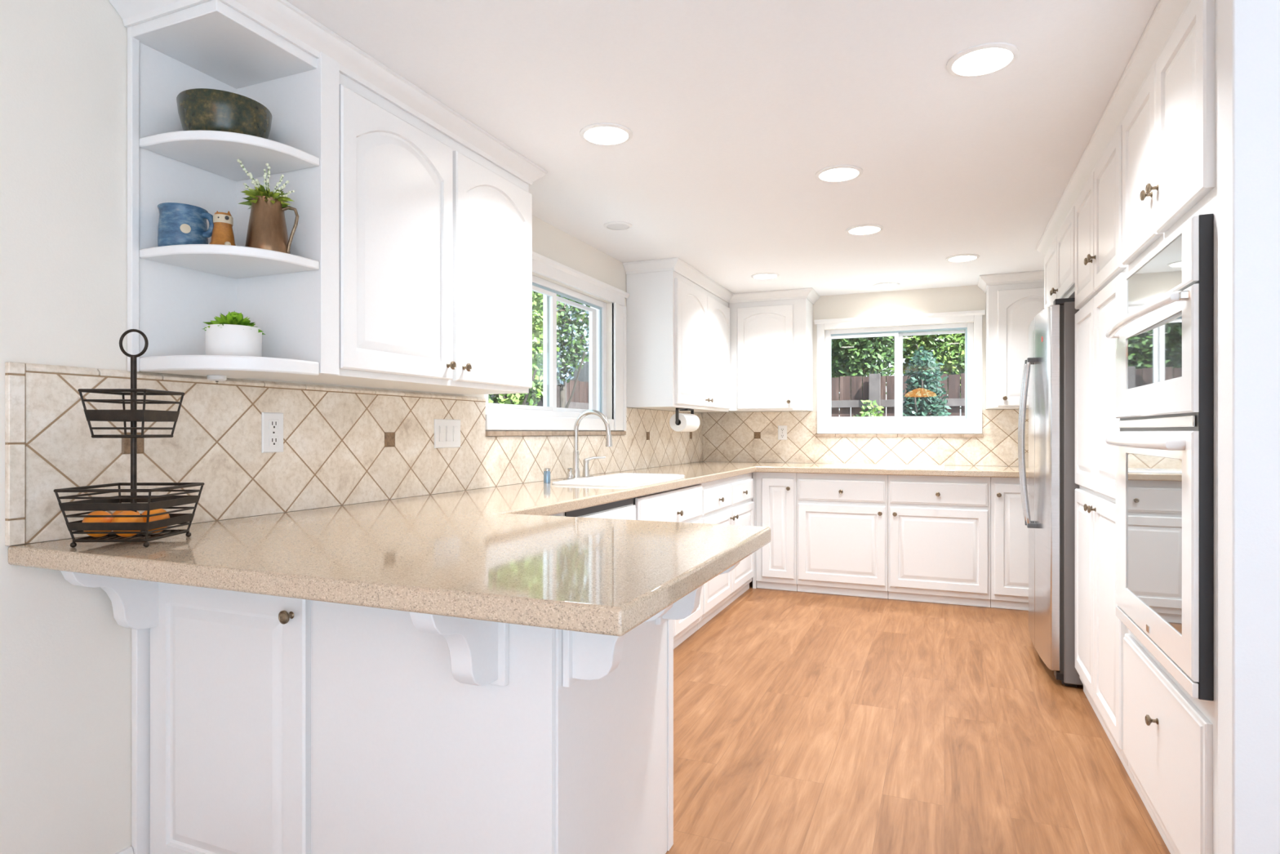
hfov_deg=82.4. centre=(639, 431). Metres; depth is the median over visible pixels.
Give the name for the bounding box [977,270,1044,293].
trim
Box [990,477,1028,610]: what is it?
base cabinet
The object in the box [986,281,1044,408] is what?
upper cabinet
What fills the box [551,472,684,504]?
sink
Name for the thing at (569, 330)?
tree
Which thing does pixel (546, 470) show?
soap dispenser
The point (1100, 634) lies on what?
pantry cabinet
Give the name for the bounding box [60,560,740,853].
base cabinet
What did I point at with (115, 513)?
orange
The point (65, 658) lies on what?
wall
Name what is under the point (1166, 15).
trim
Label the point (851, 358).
tree
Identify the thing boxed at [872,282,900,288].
recessed light
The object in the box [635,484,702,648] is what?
base cabinet
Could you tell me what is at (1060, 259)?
upper cabinet
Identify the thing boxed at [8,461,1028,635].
countertop
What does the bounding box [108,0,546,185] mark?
trim
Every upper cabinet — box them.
[253,71,532,395]
[626,270,729,412]
[728,297,813,411]
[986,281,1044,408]
[1044,205,1075,308]
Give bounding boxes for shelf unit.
[127,0,339,378]
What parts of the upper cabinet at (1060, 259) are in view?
door, knob, door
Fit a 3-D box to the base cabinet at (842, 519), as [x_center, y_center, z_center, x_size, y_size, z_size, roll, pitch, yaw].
[1.557,0.734,5.513,0.631,0.872,0.720,0,0,23]
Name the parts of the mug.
handle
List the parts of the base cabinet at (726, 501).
drawer, door, drawer, door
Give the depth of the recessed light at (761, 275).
5.14 m
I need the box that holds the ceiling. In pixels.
[285,0,1159,296]
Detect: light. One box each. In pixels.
[207,374,226,382]
[579,122,632,145]
[603,221,631,230]
[751,272,779,279]
[815,164,862,182]
[845,224,883,235]
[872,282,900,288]
[946,42,1019,77]
[946,253,979,262]
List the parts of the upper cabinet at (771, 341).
door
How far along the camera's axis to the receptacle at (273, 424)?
2.27 m
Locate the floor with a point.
(805, 722)
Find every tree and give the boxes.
[488,290,559,405]
[532,294,590,408]
[831,332,906,415]
[892,329,964,408]
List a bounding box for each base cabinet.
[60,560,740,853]
[550,512,565,516]
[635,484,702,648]
[675,472,754,630]
[755,471,797,591]
[796,472,888,599]
[888,475,990,607]
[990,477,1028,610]
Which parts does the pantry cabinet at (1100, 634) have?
door, door, door, knob, knob, knob, knob, door, door, door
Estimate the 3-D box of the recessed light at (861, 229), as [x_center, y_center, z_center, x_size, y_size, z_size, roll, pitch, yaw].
[1.222,-1.099,3.985,0.195,0.009,0.195,0,0,23]
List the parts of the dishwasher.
door panel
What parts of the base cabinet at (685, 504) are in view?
drawer, knob, door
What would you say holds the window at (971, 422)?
in the wall at (962, 298)
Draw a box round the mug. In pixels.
[157,202,213,246]
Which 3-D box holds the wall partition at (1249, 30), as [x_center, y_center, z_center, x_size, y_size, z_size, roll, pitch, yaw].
[2.484,0.033,1.075,2.640,2.274,0.095,0,0,23]
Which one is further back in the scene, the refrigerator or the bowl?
the refrigerator
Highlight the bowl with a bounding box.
[176,88,271,138]
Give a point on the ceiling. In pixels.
(732, 109)
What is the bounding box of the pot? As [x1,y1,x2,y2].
[204,324,262,356]
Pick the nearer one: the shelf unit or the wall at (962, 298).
the shelf unit
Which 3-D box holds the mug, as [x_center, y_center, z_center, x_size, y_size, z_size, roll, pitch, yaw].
[-1.200,-0.530,1.931,0.124,0.114,0.118,0,0,-42]
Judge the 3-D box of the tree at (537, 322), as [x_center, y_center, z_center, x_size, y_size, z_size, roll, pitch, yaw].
[-1.316,-0.479,6.881,1.116,3.346,1.279,0,0,23]
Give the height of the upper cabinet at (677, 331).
0.941 m
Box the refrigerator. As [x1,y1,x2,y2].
[1017,297,1083,687]
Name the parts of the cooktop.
burner, burner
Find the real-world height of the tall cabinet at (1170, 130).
2.273 m
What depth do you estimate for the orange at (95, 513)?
1.63 m
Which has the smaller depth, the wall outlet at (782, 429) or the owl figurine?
the owl figurine
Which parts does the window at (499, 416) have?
sash, frame, sash, head moulding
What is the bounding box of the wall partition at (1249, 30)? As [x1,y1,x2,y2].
[1217,0,1279,853]
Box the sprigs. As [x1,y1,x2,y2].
[236,159,294,209]
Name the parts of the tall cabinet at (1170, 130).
door, knob, knob, knob, drawer, door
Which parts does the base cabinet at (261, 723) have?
door, knob, panel, mounting plate, mounting plate, panel, mounting plate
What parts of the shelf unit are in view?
panel, shelf, shelf, panel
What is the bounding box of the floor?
[665,577,1170,853]
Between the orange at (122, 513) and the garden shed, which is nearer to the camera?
the orange at (122, 513)
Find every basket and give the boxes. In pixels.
[53,328,204,547]
[77,388,184,437]
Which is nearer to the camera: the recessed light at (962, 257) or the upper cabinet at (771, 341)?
the recessed light at (962, 257)
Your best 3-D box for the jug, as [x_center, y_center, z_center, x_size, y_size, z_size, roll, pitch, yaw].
[-1.004,-0.550,1.976,0.121,0.153,0.114,0,0,41]
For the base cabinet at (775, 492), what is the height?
0.872 m
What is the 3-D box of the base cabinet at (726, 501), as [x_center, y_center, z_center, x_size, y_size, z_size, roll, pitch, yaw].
[0.337,0.734,4.991,0.658,0.872,1.244,0,0,23]
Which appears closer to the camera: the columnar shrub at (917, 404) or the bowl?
the bowl
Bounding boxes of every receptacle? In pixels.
[269,419,278,428]
[269,435,278,445]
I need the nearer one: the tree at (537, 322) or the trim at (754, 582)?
the trim at (754, 582)
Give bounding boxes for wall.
[0,0,702,853]
[702,284,1028,501]
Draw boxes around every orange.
[81,511,113,537]
[111,511,140,515]
[111,511,143,537]
[141,508,169,533]
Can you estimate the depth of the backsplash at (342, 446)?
2.25 m
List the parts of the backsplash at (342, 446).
edge trim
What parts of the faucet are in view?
plate, handle, spout, lever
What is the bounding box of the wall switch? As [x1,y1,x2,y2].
[434,418,460,448]
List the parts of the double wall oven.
handle, handle, oven door, oven door, trim, control panel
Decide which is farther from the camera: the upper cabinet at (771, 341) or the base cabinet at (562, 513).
the upper cabinet at (771, 341)
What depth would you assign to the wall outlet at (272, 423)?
2.26 m
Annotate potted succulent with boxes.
[202,311,265,356]
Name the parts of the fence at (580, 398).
rail, post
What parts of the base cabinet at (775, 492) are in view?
door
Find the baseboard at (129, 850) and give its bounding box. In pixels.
[115,845,133,853]
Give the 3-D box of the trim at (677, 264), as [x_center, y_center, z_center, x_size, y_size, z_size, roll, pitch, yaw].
[0.632,-1.070,5.404,1.953,0.066,0.634,0,0,-42]
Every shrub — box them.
[853,400,884,416]
[902,345,951,416]
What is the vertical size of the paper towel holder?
0.106 m
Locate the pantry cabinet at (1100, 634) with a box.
[1075,124,1133,782]
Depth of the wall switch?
3.06 m
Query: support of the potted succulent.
on the shelf unit
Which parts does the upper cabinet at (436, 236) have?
door, knob, knob, door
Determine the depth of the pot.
1.91 m
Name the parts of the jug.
handle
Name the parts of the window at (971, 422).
sash, head moulding, sash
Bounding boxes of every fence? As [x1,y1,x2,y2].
[491,377,589,409]
[831,373,964,417]
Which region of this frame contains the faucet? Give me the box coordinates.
[563,409,612,479]
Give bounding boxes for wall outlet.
[261,412,283,453]
[777,425,786,439]
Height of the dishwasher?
0.872 m
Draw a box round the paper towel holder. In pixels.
[675,408,693,423]
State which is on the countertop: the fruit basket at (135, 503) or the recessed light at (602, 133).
the fruit basket at (135, 503)
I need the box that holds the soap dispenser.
[543,467,550,483]
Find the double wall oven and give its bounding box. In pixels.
[1105,213,1213,701]
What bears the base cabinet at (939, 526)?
on the floor
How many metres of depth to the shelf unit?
2.00 m
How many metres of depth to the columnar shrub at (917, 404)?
8.07 m
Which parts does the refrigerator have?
handle, handle, door, handle mount, handle mount, door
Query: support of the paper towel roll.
hanging from the paper towel holder
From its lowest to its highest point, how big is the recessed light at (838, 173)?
0.009 m
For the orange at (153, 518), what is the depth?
1.70 m
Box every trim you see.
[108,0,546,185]
[622,257,819,304]
[752,471,756,588]
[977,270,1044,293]
[1035,0,1191,255]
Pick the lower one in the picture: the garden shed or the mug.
the garden shed
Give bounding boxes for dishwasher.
[563,497,635,519]
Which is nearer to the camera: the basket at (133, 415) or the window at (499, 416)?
the basket at (133, 415)
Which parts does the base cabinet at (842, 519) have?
drawer, door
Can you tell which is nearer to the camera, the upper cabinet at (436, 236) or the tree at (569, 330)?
the upper cabinet at (436, 236)
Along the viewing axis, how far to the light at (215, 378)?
2.01 m
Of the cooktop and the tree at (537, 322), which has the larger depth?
the tree at (537, 322)
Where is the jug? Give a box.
[244,195,298,253]
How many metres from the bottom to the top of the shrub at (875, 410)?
1.540 m
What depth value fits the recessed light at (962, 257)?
4.61 m
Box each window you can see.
[484,251,629,431]
[813,310,985,433]
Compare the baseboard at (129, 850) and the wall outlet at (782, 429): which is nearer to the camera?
the baseboard at (129, 850)
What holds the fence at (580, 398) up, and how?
on the yard
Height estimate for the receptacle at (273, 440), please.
0.030 m
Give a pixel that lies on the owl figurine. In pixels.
(222, 232)
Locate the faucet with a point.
(575, 473)
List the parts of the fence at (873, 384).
post, rail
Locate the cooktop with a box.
[826,463,944,469]
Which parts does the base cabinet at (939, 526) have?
drawer, door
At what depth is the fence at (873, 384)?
9.00 m
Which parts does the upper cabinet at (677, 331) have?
door, door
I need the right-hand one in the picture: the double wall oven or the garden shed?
the double wall oven
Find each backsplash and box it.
[4,361,702,546]
[702,408,1028,466]
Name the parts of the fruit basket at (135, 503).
ring handle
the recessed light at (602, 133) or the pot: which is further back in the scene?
the recessed light at (602, 133)
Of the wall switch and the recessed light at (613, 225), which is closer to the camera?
the wall switch
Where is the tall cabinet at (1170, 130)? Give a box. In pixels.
[1122,0,1217,853]
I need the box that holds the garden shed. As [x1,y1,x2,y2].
[535,302,589,382]
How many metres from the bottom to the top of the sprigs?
0.134 m
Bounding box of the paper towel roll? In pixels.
[669,413,699,431]
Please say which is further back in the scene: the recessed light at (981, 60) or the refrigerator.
the refrigerator
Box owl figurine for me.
[208,210,235,245]
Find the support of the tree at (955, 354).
on the yard
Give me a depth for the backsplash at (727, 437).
5.87 m

